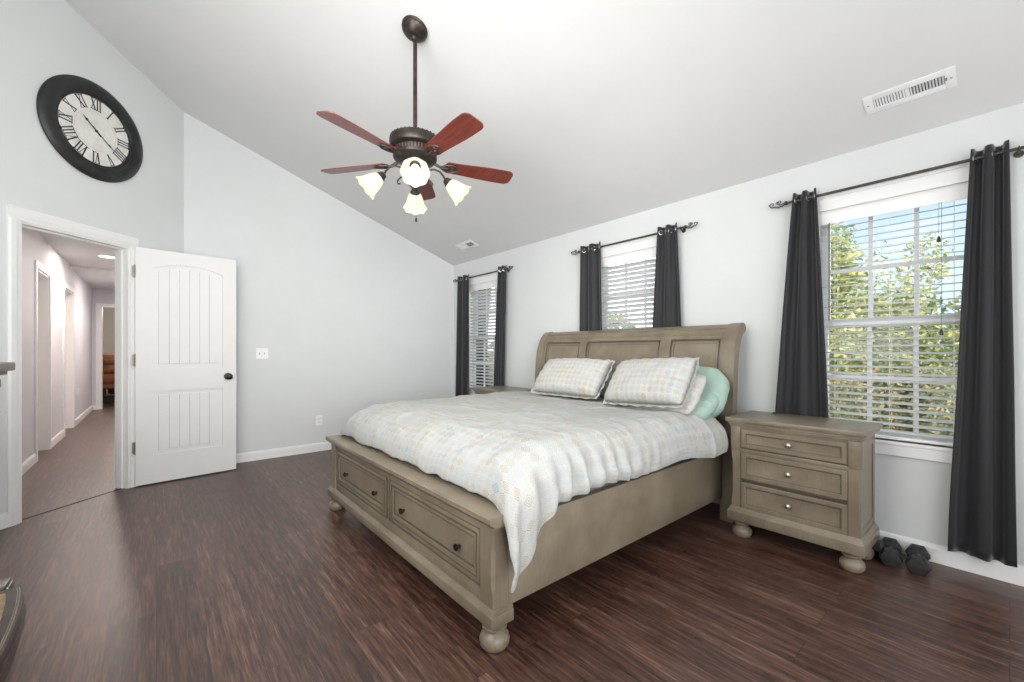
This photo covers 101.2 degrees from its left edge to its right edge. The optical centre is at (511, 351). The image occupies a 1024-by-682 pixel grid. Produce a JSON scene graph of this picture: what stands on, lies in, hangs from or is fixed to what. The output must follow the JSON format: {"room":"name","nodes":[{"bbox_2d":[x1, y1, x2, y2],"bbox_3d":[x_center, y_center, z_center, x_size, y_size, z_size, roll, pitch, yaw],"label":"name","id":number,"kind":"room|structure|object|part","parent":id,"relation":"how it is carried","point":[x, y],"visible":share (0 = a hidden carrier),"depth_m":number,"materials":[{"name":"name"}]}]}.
{"room":"bedroom","nodes":[
{"label":"bedroom","id":0,"kind":"room"},
{"bbox_2d":[22,228,91,462],"bbox_3d":[-5.895,-0.055,5.378,0.120,2.430,7.575,0,0,-40],"label":"wall","id":1,"kind":"structure","parent":0,"point":[34,246],"depth_m":5.25,"materials":[{"name":"paint"}]},
{"bbox_2d":[22,453,35,474],"bbox_3d":[-4.217,1.111,3.496,0.014,0.098,2.315,0,0,-40],"label":"baseboard","id":2,"kind":"structure","parent":1,"relation":"attached to","point":[26,465],"depth_m":4.13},
{"bbox_2d":[34,260,51,461],"bbox_3d":[-5.280,0.105,4.663,0.136,2.110,0.840,0,0,-40],"label":"trim","id":3,"kind":"structure","parent":1,"relation":"attached to","point":[42,275],"depth_m":4.92,"materials":[{"name":"white wood"}]},
{"bbox_2d":[52,430,63,446],"bbox_3d":[-5.797,1.111,5.366,0.014,0.098,0.900,0,0,-40],"label":"baseboard","id":4,"kind":"structure","parent":1,"relation":"attached to","point":[60,435],"depth_m":5.33,"materials":[{"name":"white wood"}]},
{"bbox_2d":[63,281,74,435],"bbox_3d":[-6.436,0.105,6.030,0.136,2.110,0.940,0,0,-40],"label":"trim","id":5,"kind":"structure","parent":1,"relation":"attached to","point":[68,291],"depth_m":6.33,"materials":[{"name":"white wood"}]},
{"bbox_2d":[75,405,92,425],"bbox_3d":[-7.492,1.111,7.370,0.014,0.098,2.470,0,0,-40],"label":"baseboard","id":6,"kind":"structure","parent":1,"relation":"attached to","point":[85,413],"depth_m":7.23,"materials":[{"name":"white wood"}]},
{"bbox_2d":[37,231,114,289],"bbox_3d":[-5.436,-1.305,5.862,1.445,0.130,7.668,0,0,-40],"label":"ceiling","id":7,"kind":"structure","parent":0,"point":[97,272],"depth_m":5.83,"materials":[{"name":"paint"}]},
{"bbox_2d":[97,255,114,258],"bbox_3d":[-5.418,-1.265,5.634,0.196,0.010,0.196,0,0,-40],"label":"recessed light","id":8,"kind":"object","parent":7,"relation":"in","point":[103,256],"visible":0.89,"depth_m":5.61,"materials":[{"name":"white plastic"}]},
{"bbox_2d":[0,0,183,513],"bbox_3d":[-3.336,-0.793,3.290,0.120,3.906,1.620,0,0,6],"label":"wall","id":9,"kind":"structure","parent":0,"point":[40,40],"depth_m":3.11,"materials":[{"name":"paint"}]},
{"bbox_2d":[0,512,7,529],"bbox_3d":[-3.342,1.111,2.625,0.014,0.098,0.298,0,0,6],"label":"baseboard","id":10,"kind":"structure","parent":9,"relation":"attached to","point":[4,516],"depth_m":2.75,"materials":[{"name":"white wood"}]},
{"bbox_2d":[7,204,138,526],"bbox_3d":[-3.336,0.095,3.208,0.141,2.130,0.862,0,0,6],"label":"trim","id":11,"kind":"structure","parent":9,"relation":"attached to","point":[18,218],"depth_m":3.12,"materials":[{"name":"white wood"}]},
{"bbox_2d":[36,74,142,182],"bbox_3d":[-3.252,-1.722,3.293,0.047,0.748,0.748,0,0,6],"label":"wall clock","id":12,"kind":"object","parent":9,"relation":"attached to","point":[84,123],"visible":1,"depth_m":3.24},
{"bbox_2d":[132,247,235,485],"bbox_3d":[-2.967,0.130,3.848,0.187,2.036,0.756,0,0,43],"label":"door","id":13,"kind":"structure","parent":9,"relation":"in","point":[184,358],"depth_m":3.81,"materials":[{"name":"wood"}]},
{"bbox_3d":[-2.959,0.625,3.856,0.028,0.482,0.438,0,0,43],"label":"door panel","id":14,"kind":"part","parent":13,"relation":"part of","materials":[{"name":"white wood"}]},
{"bbox_3d":[-2.959,-0.313,3.856,0.028,0.850,0.438,0,0,43],"label":"door panel","id":15,"kind":"part","parent":13,"relation":"part of","materials":[{"name":"white wood"}]},
{"bbox_3d":[-2.716,0.242,4.035,0.076,0.065,0.066,0,0,43],"label":"door knob","id":16,"kind":"part","parent":13,"relation":"part of","materials":[{"name":"black metal"}]},
{"bbox_2d":[92,288,114,404],"bbox_3d":[-7.873,-0.055,8.744,1.445,2.430,0.120,0,0,-40],"label":"wall","id":17,"kind":"structure","parent":0,"point":[103,296],"depth_m":8.34,"materials":[{"name":"paint"}]},
{"bbox_2d":[96,303,114,409],"bbox_3d":[-7.933,0.105,8.683,0.925,2.110,0.136,0,0,-40],"label":"trim","id":18,"kind":"structure","parent":17,"relation":"attached to","point":[99,307],"depth_m":8.37,"materials":[{"name":"white wood"}]},
{"bbox_2d":[103,308,114,392],"bbox_3d":[-9.350,-0.090,10.441,5.200,2.500,4.380,0,0,-40],"label":"wall","id":19,"kind":"structure","parent":0,"point":[108,313],"depth_m":11.63,"materials":[{"name":"paint"}]},
{"bbox_2d":[184,112,453,453],"bbox_3d":[-2.073,-0.592,5.109,3.121,3.504,0.120,0,0,-40],"label":"wall","id":20,"kind":"structure","parent":0,"point":[352,315],"depth_m":4.81,"materials":[{"name":"paint"}]},
{"bbox_2d":[256,348,267,358],"bbox_3d":[-2.678,0.026,4.508,0.116,0.116,0.017,0,0,-40],"label":"light switch","id":21,"kind":"object","parent":20,"relation":"attached to","point":[261,353],"visible":1,"depth_m":4.51,"materials":[{"name":"white plastic"}]},
{"bbox_2d":[236,438,351,462],"bbox_3d":[-2.003,1.111,5.081,3.051,0.098,0.014,0,0,-40],"label":"baseboard","id":22,"kind":"structure","parent":20,"relation":"attached to","point":[322,446],"depth_m":4.63,"materials":[{"name":"white wood"}]},
{"bbox_2d":[316,415,321,425],"bbox_3d":[-2.239,0.803,4.884,0.072,0.116,0.009,0,0,-40],"label":"wall outlet","id":23,"kind":"object","parent":20,"relation":"attached to","point":[318,417],"visible":1,"depth_m":4.88,"materials":[{"name":"white plastic"}]},
{"bbox_2d":[0,393,1023,681],"bbox_3d":[-4.836,1.190,5.896,6.626,0.060,18.750,0,0,-40],"label":"floor","id":24,"kind":"structure","parent":0,"point":[247,572],"depth_m":1.93,"materials":[{"name":"brown wood"}]},
{"bbox_2d":[0,362,25,681],"bbox_3d":[-2.003,0.606,1.318,0.542,1.108,1.600,0,0,-40],"label":"base cabinet","id":25,"kind":"object","parent":24,"relation":"on","point":[12,600],"visible":1,"depth_m":1.69,"materials":[{"name":"brown wood"}]},
{"bbox_2d":[0,362,14,374],"bbox_3d":[-2.046,0.092,1.282,0.431,0.080,1.600,0,0,-40],"label":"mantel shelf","id":26,"kind":"object","parent":25,"relation":"attached to","point":[4,366],"depth_m":1.93,"materials":[{"name":"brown wood"}]},
{"bbox_3d":[-1.827,1.056,1.467,0.056,0.004,1.117,0,0,-40],"label":"bead trim","id":27,"kind":"part","parent":25,"relation":"part of","materials":[{"name":"wood"}]},
{"bbox_2d":[22,488,120,519],"bbox_3d":[-3.337,1.158,3.208,0.015,0.004,0.706,0,0,6],"label":"trim","id":28,"kind":"structure","parent":24,"relation":"on","point":[119,488],"depth_m":3.17,"materials":[{"name":"wood"}]},
{"bbox_2d":[103,354,114,402],"bbox_3d":[-9.078,0.610,9.709,1.090,1.100,1.050,0,0,-30],"label":"recliner","id":29,"kind":"object","parent":24,"relation":"on","point":[108,359],"visible":0.16,"depth_m":9.35,"materials":[{"name":"brown leather"}]},
{"bbox_3d":[-9.116,0.760,9.774,0.600,0.200,0.700,0,0,-30],"label":"seat","id":30,"kind":"part","parent":29,"relation":"part of","materials":[{"name":"brown leather"}]},
{"bbox_3d":[-8.902,0.390,9.407,0.660,0.660,0.350,0,0,-30],"label":"backrest","id":31,"kind":"part","parent":29,"relation":"part of","materials":[{"name":"brown leather"}]},
{"bbox_2d":[472,385,531,393],"bbox_3d":[-0.072,0.786,4.672,0.428,0.747,0.695,0,0,-40],"label":"nightstand","id":32,"kind":"object","parent":24,"relation":"on","point":[487,389],"visible":0.08,"depth_m":4.66,"materials":[{"name":"wood"}]},
{"bbox_2d":[326,322,745,652],"bbox_3d":[0.147,0.479,3.043,2.287,1.362,2.052,0,0,-40],"label":"sleigh bed","id":33,"kind":"object","parent":24,"relation":"on","point":[455,536],"visible":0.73,"depth_m":2.19,"materials":[{"name":"wood"}]},
{"bbox_3d":[-1.273,0.830,3.094,0.082,0.340,0.083,0,0,-40],"label":"foot post","id":34,"kind":"part","parent":33,"relation":"part of","materials":[{"name":"beige wood"}]},
{"bbox_3d":[-0.978,0.828,2.710,0.020,0.224,0.858,0,0,-40],"label":"drawer","id":35,"kind":"part","parent":33,"relation":"part of","materials":[{"name":"beige wood"}]},
{"bbox_3d":[-0.670,0.830,2.383,0.070,0.340,1.792,0,0,-40],"label":"footboard","id":36,"kind":"part","parent":33,"relation":"part of","materials":[{"name":"beige wood"}]},
{"bbox_3d":[-0.398,0.828,2.024,0.020,0.224,0.858,0,0,-40],"label":"drawer","id":37,"kind":"part","parent":33,"relation":"part of","materials":[{"name":"beige wood"}]},
{"bbox_3d":[-0.236,0.842,1.810,0.032,0.030,0.031,0,0,-40],"label":"knob","id":38,"kind":"part","parent":33,"relation":"part of","materials":[{"name":"black metal"}]},
{"bbox_3d":[-0.069,0.830,1.669,0.082,0.340,0.083,0,0,-40],"label":"foot post","id":39,"kind":"part","parent":33,"relation":"part of","materials":[{"name":"beige wood"}]},
{"bbox_2d":[352,437,686,499],"bbox_3d":[0.094,0.647,3.031,1.853,0.354,1.867,0,0,-40],"label":"mattress","id":40,"kind":"object","parent":33,"relation":"on","point":[436,475],"visible":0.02,"depth_m":2.15,"materials":[{"name":"white fabric"}]},
{"bbox_2d":[340,390,727,592],"bbox_3d":[0.028,0.628,2.897,1.804,0.518,2.092,0,0,-40],"label":"comforter","id":41,"kind":"object","parent":40,"relation":"on","point":[527,453],"visible":0.95,"depth_m":2.15,"materials":[{"name":"white fabric"}]},
{"bbox_2d":[531,358,614,398],"bbox_3d":[0.488,0.215,3.490,0.298,0.318,0.717,0,0,-44],"label":"pillow sham","id":42,"kind":"object","parent":41,"relation":"on","point":[585,378],"visible":1,"depth_m":3.35,"materials":[{"name":"white fabric"}]},
{"bbox_2d":[603,357,699,407],"bbox_3d":[0.938,0.211,2.895,0.297,0.343,0.652,0,0,-38],"label":"pillow sham","id":43,"kind":"object","parent":41,"relation":"on","point":[659,382],"visible":1,"depth_m":2.76,"materials":[{"name":"white fabric"}]},
{"bbox_2d":[627,374,705,414],"bbox_3d":[0.998,0.265,2.886,0.252,0.282,0.621,0,0,-37],"label":"pillow sham","id":44,"kind":"object","parent":41,"relation":"on","point":[698,384],"visible":0.23,"depth_m":2.65,"materials":[{"name":"white fabric"}]},
{"bbox_2d":[597,372,611,398],"bbox_3d":[0.576,0.281,3.734,0.255,0.360,0.700,0,0,-43],"label":"pillow","id":45,"kind":"object","parent":40,"relation":"on","point":[602,393],"visible":0.03,"depth_m":3.46,"materials":[{"name":"green fabric"}]},
{"bbox_2d":[691,390,719,419],"bbox_3d":[1.089,0.344,2.963,0.338,0.270,0.700,0,0,-36],"label":"pillow","id":46,"kind":"object","parent":40,"relation":"on","point":[708,403],"visible":0.2,"depth_m":2.68,"materials":[{"name":"green fabric"}]},
{"bbox_2d":[696,366,729,417],"bbox_3d":[1.173,0.280,3.027,0.261,0.388,0.742,0,0,-38],"label":"pillow","id":47,"kind":"object","parent":40,"relation":"on","point":[717,383],"visible":0.13,"depth_m":2.77,"materials":[{"name":"green fabric"}]},
{"bbox_3d":[0.345,0.479,4.361,0.226,1.362,0.085,0,0,-40],"label":"head post","id":48,"kind":"part","parent":33,"relation":"part of","materials":[{"name":"wood"}]},
{"bbox_3d":[0.499,0.269,4.113,0.109,0.783,0.490,0,0,-40],"label":"headboard panel","id":49,"kind":"part","parent":33,"relation":"part of","materials":[{"name":"wood"}]},
{"bbox_3d":[0.714,0.840,2.293,1.928,0.324,0.032,0,0,-40],"label":"rail","id":50,"kind":"part","parent":33,"relation":"part of","materials":[{"name":"beige wood"}]},
{"bbox_3d":[0.932,0.269,3.602,0.109,0.783,0.794,0,0,-40],"label":"headboard panel","id":51,"kind":"part","parent":33,"relation":"part of","materials":[{"name":"brown wood"}]},
{"bbox_3d":[0.935,0.321,3.642,0.131,0.958,1.785,0,0,-40],"label":"headboard","id":52,"kind":"part","parent":33,"relation":"part of","materials":[{"name":"brown wood"}]},
{"bbox_3d":[1.350,0.269,3.107,0.109,0.783,0.429,0,0,-40],"label":"headboard panel","id":53,"kind":"part","parent":33,"relation":"part of","materials":[{"name":"wood"}]},
{"bbox_3d":[1.546,0.479,2.941,0.226,1.362,0.085,0,0,-40],"label":"head post","id":54,"kind":"part","parent":33,"relation":"part of","materials":[{"name":"beige wood"}]},
{"bbox_2d":[725,410,882,573],"bbox_3d":[1.735,0.786,2.534,0.428,0.747,0.695,0,0,-40],"label":"nightstand","id":55,"kind":"object","parent":24,"relation":"on","point":[811,479],"visible":1,"depth_m":2.36,"materials":[{"name":"wood"}]},
{"bbox_3d":[1.599,0.891,2.418,0.021,0.161,0.527,0,0,-40],"label":"drawer","id":56,"kind":"part","parent":55,"relation":"part of","materials":[{"name":"beige wood"}]},
{"bbox_3d":[1.599,0.710,2.418,0.021,0.159,0.527,0,0,-40],"label":"drawer","id":57,"kind":"part","parent":55,"relation":"part of","materials":[{"name":"beige wood"}]},
{"bbox_3d":[1.599,0.541,2.418,0.021,0.114,0.527,0,0,-40],"label":"drawer","id":58,"kind":"part","parent":55,"relation":"part of","materials":[{"name":"beige wood"}]},
{"bbox_2d":[872,539,884,557],"bbox_3d":[2.016,1.117,2.453,0.100,0.087,0.232,0,0,-40],"label":"dumbbell","id":59,"kind":"object","parent":24,"relation":"on","point":[878,546],"visible":0.06,"depth_m":2.36,"materials":[{"name":"black rubber"}]},
{"bbox_2d":[878,537,902,567],"bbox_3d":[2.106,1.117,2.341,0.100,0.087,0.232,0,0,42],"label":"dumbbell","id":60,"kind":"object","parent":24,"relation":"on","point":[889,555],"visible":1,"depth_m":2.27,"materials":[{"name":"black rubber"}]},
{"bbox_2d":[905,543,931,575],"bbox_3d":[2.179,1.117,2.258,0.100,0.087,0.232,0,0,44],"label":"dumbbell","id":61,"kind":"object","parent":24,"relation":"on","point":[918,557],"visible":1,"depth_m":2.19,"materials":[{"name":"black rubber"}]},
{"bbox_2d":[65,0,1023,265],"bbox_3d":[-0.264,-2.033,2.121,4.516,1.712,7.080,0,0,-40],"label":"ceiling","id":62,"kind":"structure","parent":0,"point":[598,111],"depth_m":2.76,"materials":[{"name":"paint"}]},
{"bbox_2d":[316,15,512,221],"bbox_3d":[-0.594,-1.389,2.611,1.224,1.214,1.167,0,0,-5],"label":"ceiling fan","id":63,"kind":"object","parent":62,"relation":"hanging from","point":[416,149],"visible":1,"depth_m":2.47,"materials":[{"name":"brown wood"}]},
{"bbox_3d":[-0.986,-1.152,2.656,0.450,0.035,0.130,0,0,13],"label":"blade","id":64,"kind":"part","parent":63,"relation":"part of","materials":[{"name":"brown wood"}]},
{"bbox_3d":[-0.801,-1.152,2.215,0.130,0.035,0.450,0,0,31],"label":"blade","id":65,"kind":"part","parent":63,"relation":"part of","materials":[{"name":"brown wood"}]},
{"bbox_3d":[-0.859,-0.985,2.510,0.161,0.161,0.146,0,0,-40],"label":"lamp shade","id":66,"kind":"part","parent":63,"relation":"part of","materials":[{"name":"white glass"}]},
{"bbox_3d":[-0.729,-1.065,2.543,0.181,0.118,0.065,0,0,-23],"label":"light arm","id":67,"kind":"part","parent":63,"relation":"part of","materials":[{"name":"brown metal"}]},
{"bbox_3d":[-0.610,-1.065,2.702,0.065,0.118,0.181,0,0,-23],"label":"light arm","id":68,"kind":"part","parent":63,"relation":"part of","materials":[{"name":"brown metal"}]},
{"bbox_3d":[-0.642,-0.985,2.832,0.146,0.161,0.161,0,0,-40],"label":"lamp shade","id":69,"kind":"part","parent":63,"relation":"part of","materials":[{"name":"white glass"}]},
{"bbox_3d":[-0.570,-1.065,2.424,0.065,0.118,0.181,0,0,-23],"label":"light arm","id":70,"kind":"part","parent":63,"relation":"part of","materials":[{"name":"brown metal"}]},
{"bbox_3d":[-0.538,-0.985,2.294,0.146,0.161,0.161,0,0,-40],"label":"lamp shade","id":71,"kind":"part","parent":63,"relation":"part of","materials":[{"name":"white glass"}]},
{"bbox_3d":[-0.536,-1.015,2.334,0.047,0.069,0.074,0,0,-4],"label":"bulb","id":72,"kind":"part","parent":63,"relation":"part of","materials":[{"name":"beige glass"}]},
{"bbox_3d":[-0.623,-1.152,2.968,0.130,0.035,0.450,0,0,-5],"label":"blade","id":73,"kind":"part","parent":63,"relation":"part of","materials":[{"name":"brown wood"}]},
{"bbox_3d":[-0.456,-1.065,2.606,0.181,0.118,0.065,0,0,-3],"label":"light arm","id":74,"kind":"part","parent":63,"relation":"part of","materials":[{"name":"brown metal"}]},
{"bbox_3d":[-0.323,-1.152,2.255,0.131,0.036,0.450,0,0,-40],"label":"blade","id":75,"kind":"part","parent":63,"relation":"part of","materials":[{"name":"brown wood"}]},
{"bbox_3d":[-0.321,-0.985,2.615,0.161,0.161,0.146,0,0,-40],"label":"lamp shade","id":76,"kind":"part","parent":63,"relation":"part of","materials":[{"name":"white glass"}]},
{"bbox_3d":[-0.214,-1.152,2.720,0.450,0.035,0.130,0,0,-23],"label":"blade","id":77,"kind":"part","parent":63,"relation":"part of","materials":[{"name":"brown wood"}]},
{"bbox_2d":[455,240,478,250],"bbox_3d":[-0.570,-1.331,5.296,0.135,0.053,0.340,0,0,-40],"label":"ceiling vent","id":78,"kind":"object","parent":62,"relation":"in","point":[469,244],"visible":1,"depth_m":5.29,"materials":[{"name":"metal"}]},
{"bbox_2d":[862,66,956,114],"bbox_3d":[2.044,-1.338,2.175,0.122,0.048,0.346,0,0,-40],"label":"ceiling vent","id":79,"kind":"object","parent":62,"relation":"in","point":[944,79],"visible":1,"depth_m":2.16,"materials":[{"name":"metal"}]},
{"bbox_2d":[454,103,1023,565],"bbox_3d":[1.403,-0.045,3.530,0.150,2.410,7.020,0,0,-40],"label":"wall","id":80,"kind":"structure","parent":0,"point":[732,264],"depth_m":3.00,"materials":[{"name":"paint"}]},
{"bbox_2d":[453,266,512,281],"bbox_3d":[-0.400,-0.991,5.496,0.066,0.057,1.315,0,0,-40],"label":"curtain rod","id":81,"kind":"object","parent":80,"relation":"attached to","point":[509,268],"visible":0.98,"depth_m":5.34,"materials":[{"name":"metal"}]},
{"bbox_2d":[455,274,468,396],"bbox_3d":[-0.674,0.012,5.789,0.044,2.106,0.347,0,0,-40],"label":"curtain","id":82,"kind":"object","parent":81,"relation":"hanging from","point":[462,334],"visible":0.8,"depth_m":5.77,"materials":[{"name":"fabric"}]},
{"bbox_2d":[493,265,506,385],"bbox_3d":[-0.148,0.013,5.170,0.042,2.107,0.290,0,0,-40],"label":"curtain","id":83,"kind":"object","parent":81,"relation":"hanging from","point":[499,354],"visible":0.7,"depth_m":5.15,"materials":[{"name":"fabric"}]},
{"bbox_2d":[469,272,497,394],"bbox_3d":[-0.327,-0.192,5.557,0.167,1.594,0.870,0,0,-40],"label":"window","id":84,"kind":"structure","parent":80,"relation":"in","point":[491,277],"depth_m":5.71,"materials":[{"name":"plastic"}]},
{"bbox_2d":[469,281,496,388],"bbox_3d":[-0.352,-0.185,5.536,0.069,1.404,0.708,0,0,-40],"label":"window blind","id":85,"kind":"object","parent":84,"relation":"attached to","point":[493,284],"visible":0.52,"depth_m":5.58,"materials":[{"name":"white plastic"}]},
{"bbox_3d":[-0.303,0.154,5.577,0.003,0.658,0.630,0,0,-40],"label":"pane","id":86,"kind":"part","parent":84,"relation":"part of","materials":[{"name":"clear glass"}]},
{"bbox_3d":[-0.290,-0.183,5.588,0.070,1.412,0.708,0,0,-40],"label":"sash","id":87,"kind":"part","parent":84,"relation":"part of","materials":[{"name":"plastic"}]},
{"bbox_3d":[-0.275,-0.515,5.601,0.003,0.680,0.630,0,0,-40],"label":"pane","id":88,"kind":"part","parent":84,"relation":"part of","materials":[{"name":"clear glass"}]},
{"bbox_2d":[601,235,656,328],"bbox_3d":[1.099,-0.192,3.869,0.167,1.594,0.870,0,0,-40],"label":"window","id":89,"kind":"structure","parent":80,"relation":"in","point":[649,242],"depth_m":3.83,"materials":[{"name":"plastic"}]},
{"bbox_2d":[601,248,655,329],"bbox_3d":[1.075,-0.185,3.849,0.069,1.404,0.708,0,0,-40],"label":"window blind","id":90,"kind":"object","parent":89,"relation":"attached to","point":[649,253],"visible":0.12,"depth_m":3.86,"materials":[{"name":"white plastic"}]},
{"bbox_3d":[1.137,-0.183,3.900,0.070,1.412,0.708,0,0,-40],"label":"sash","id":91,"kind":"part","parent":89,"relation":"part of","materials":[{"name":"plastic"}]},
{"bbox_2d":[571,222,697,254],"bbox_3d":[1.040,-0.991,3.793,0.066,0.057,1.315,0,0,-40],"label":"curtain rod","id":92,"kind":"object","parent":80,"relation":"attached to","point":[683,228],"visible":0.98,"depth_m":3.62,"materials":[{"name":"metal"}]},
{"bbox_2d":[579,241,601,330],"bbox_3d":[0.771,-0.268,4.080,0.035,1.546,0.293,0,0,-40],"label":"curtain","id":93,"kind":"object","parent":92,"relation":"hanging from","point":[590,261],"visible":0.66,"depth_m":4.07,"materials":[{"name":"fabric"}]},
{"bbox_2d":[652,222,680,327],"bbox_3d":[1.282,-0.269,3.478,0.035,1.544,0.318,0,0,-40],"label":"curtain","id":94,"kind":"object","parent":92,"relation":"hanging from","point":[667,306],"visible":0.52,"depth_m":3.46,"materials":[{"name":"fabric"}]},
{"bbox_2d":[713,498,1023,586],"bbox_3d":[1.345,1.111,3.472,0.014,0.098,6.766,0,0,-40],"label":"baseboard","id":95,"kind":"structure","parent":80,"relation":"attached to","point":[939,554],"depth_m":2.22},
{"bbox_2d":[817,163,969,463],"bbox_3d":[2.255,-0.192,2.502,0.167,1.594,0.870,0,0,-40],"label":"window","id":96,"kind":"structure","parent":80,"relation":"in","point":[954,175],"depth_m":2.46,"materials":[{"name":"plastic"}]},
{"bbox_2d":[818,183,967,446],"bbox_3d":[2.225,-0.185,2.477,0.083,1.404,0.708,0,0,-40],"label":"window blind","id":97,"kind":"object","parent":96,"relation":"attached to","point":[958,192],"visible":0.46,"depth_m":2.44,"materials":[{"name":"white plastic"}]},
{"bbox_3d":[2.236,0.508,2.486,0.052,0.018,0.700,0,0,-40],"label":"rail","id":98,"kind":"part","parent":97,"relation":"part of","materials":[{"name":"white plastic"}]},
{"bbox_3d":[2.236,-0.171,2.486,0.056,1.348,0.522,0,0,-40],"label":"ladder cord","id":99,"kind":"part","parent":97,"relation":"part of","materials":[{"name":"white fabric"}]},
{"bbox_2d":[769,145,1023,207],"bbox_3d":[2.186,-0.991,2.437,0.066,0.057,1.245,0,0,-40],"label":"curtain rod","id":100,"kind":"object","parent":80,"relation":"attached to","point":[1019,152],"visible":0.97,"depth_m":2.35,"materials":[{"name":"metal"}]},
{"bbox_2d":[775,188,828,417],"bbox_3d":[1.890,0.003,2.756,0.048,2.088,0.364,0,0,-40],"label":"curtain","id":101,"kind":"object","parent":100,"relation":"hanging from","point":[802,389],"visible":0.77,"depth_m":2.73,"materials":[{"name":"fabric"}]},
{"bbox_2d":[947,140,1016,567],"bbox_3d":[2.401,0.012,2.153,0.051,2.106,0.238,0,0,-40],"label":"curtain","id":102,"kind":"object","parent":100,"relation":"hanging from","point":[982,525],"visible":1,"depth_m":2.13,"materials":[{"name":"fabric"}]},
{"label":"outside","id":103,"kind":"structure","parent":0,"visible":0},
{"bbox_2d":[831,372,956,428],"bbox_3d":[16.168,1.760,30.036,56.524,0.100,65.000,0,0,-40],"label":"ground","id":104,"kind":"structure","parent":103,"point":[944,372],"depth_m":12.56,"materials":[{"name":"green plant"}]},
{"bbox_2d":[490,343,492,385],"bbox_3d":[-1.240,0.827,16.290,2.473,2.537,3.499,0,0,-40],"label":"tree","id":105,"kind":"object","parent":104,"relation":"on","point":[491,343],"visible":0.02,"depth_m":15.68,"materials":[{"name":"green plant"}]},
{"bbox_2d":[609,313,634,327],"bbox_3d":[2.527,0.591,11.818,2.453,3.424,2.665,0,0,-40],"label":"tree","id":106,"kind":"object","parent":104,"relation":"on","point":[621,313],"visible":0.02,"depth_m":11.30,"materials":[{"name":"green plant"}]},
{"bbox_2d":[829,222,878,402],"bbox_3d":[4.761,-0.216,6.697,1.311,3.855,1.564,0,0,-40],"label":"tree","id":107,"kind":"object","parent":104,"relation":"on","point":[833,237],"visible":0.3,"depth_m":6.42,"materials":[{"name":"green plant"}]},
{"bbox_2d":[829,361,880,418],"bbox_3d":[3.585,0.802,5.472,1.469,1.826,1.796,0,0,-40],"label":"shrub","id":108,"kind":"object","parent":104,"relation":"on","point":[837,382],"visible":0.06,"depth_m":5.23,"materials":[{"name":"green plant"}]},
{"bbox_2d":[829,351,952,434],"bbox_3d":[5.352,0.914,5.742,1.780,1.842,1.155,0,0,41],"label":"shrub","id":109,"kind":"object","parent":104,"relation":"on","point":[881,370],"visible":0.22,"depth_m":5.65,"materials":[{"name":"green plant"}]},
{"bbox_2d":[829,289,960,381],"bbox_3d":[14.185,-1.157,17.506,6.168,5.805,8.298,0,0,-40],"label":"tree","id":110,"kind":"object","parent":104,"relation":"on","point":[935,310],"visible":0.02,"depth_m":15.73,"materials":[{"name":"green plant"}]},
{"bbox_2d":[832,231,959,434],"bbox_3d":[6.958,-0.175,7.507,1.684,3.777,2.143,0,0,-11],"label":"tree","id":111,"kind":"object","parent":104,"relation":"on","point":[938,249],"visible":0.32,"depth_m":7.20,"materials":[{"name":"green plant"}]},
{"bbox_2d":[919,364,957,435],"bbox_3d":[4.887,1.002,3.929,1.566,1.741,1.928,0,0,-40],"label":"shrub","id":112,"kind":"object","parent":104,"relation":"on","point":[942,387],"visible":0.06,"depth_m":4.45,"materials":[{"name":"green plant"}]},
{"bbox_2d":[927,291,961,395],"bbox_3d":[6.734,-0.004,5.172,1.774,3.435,2.325,0,0,-40],"label":"tree","id":113,"kind":"object","parent":104,"relation":"on","point":[950,326],"visible":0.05,"depth_m":5.90,"materials":[{"name":"green plant"}]}
]}

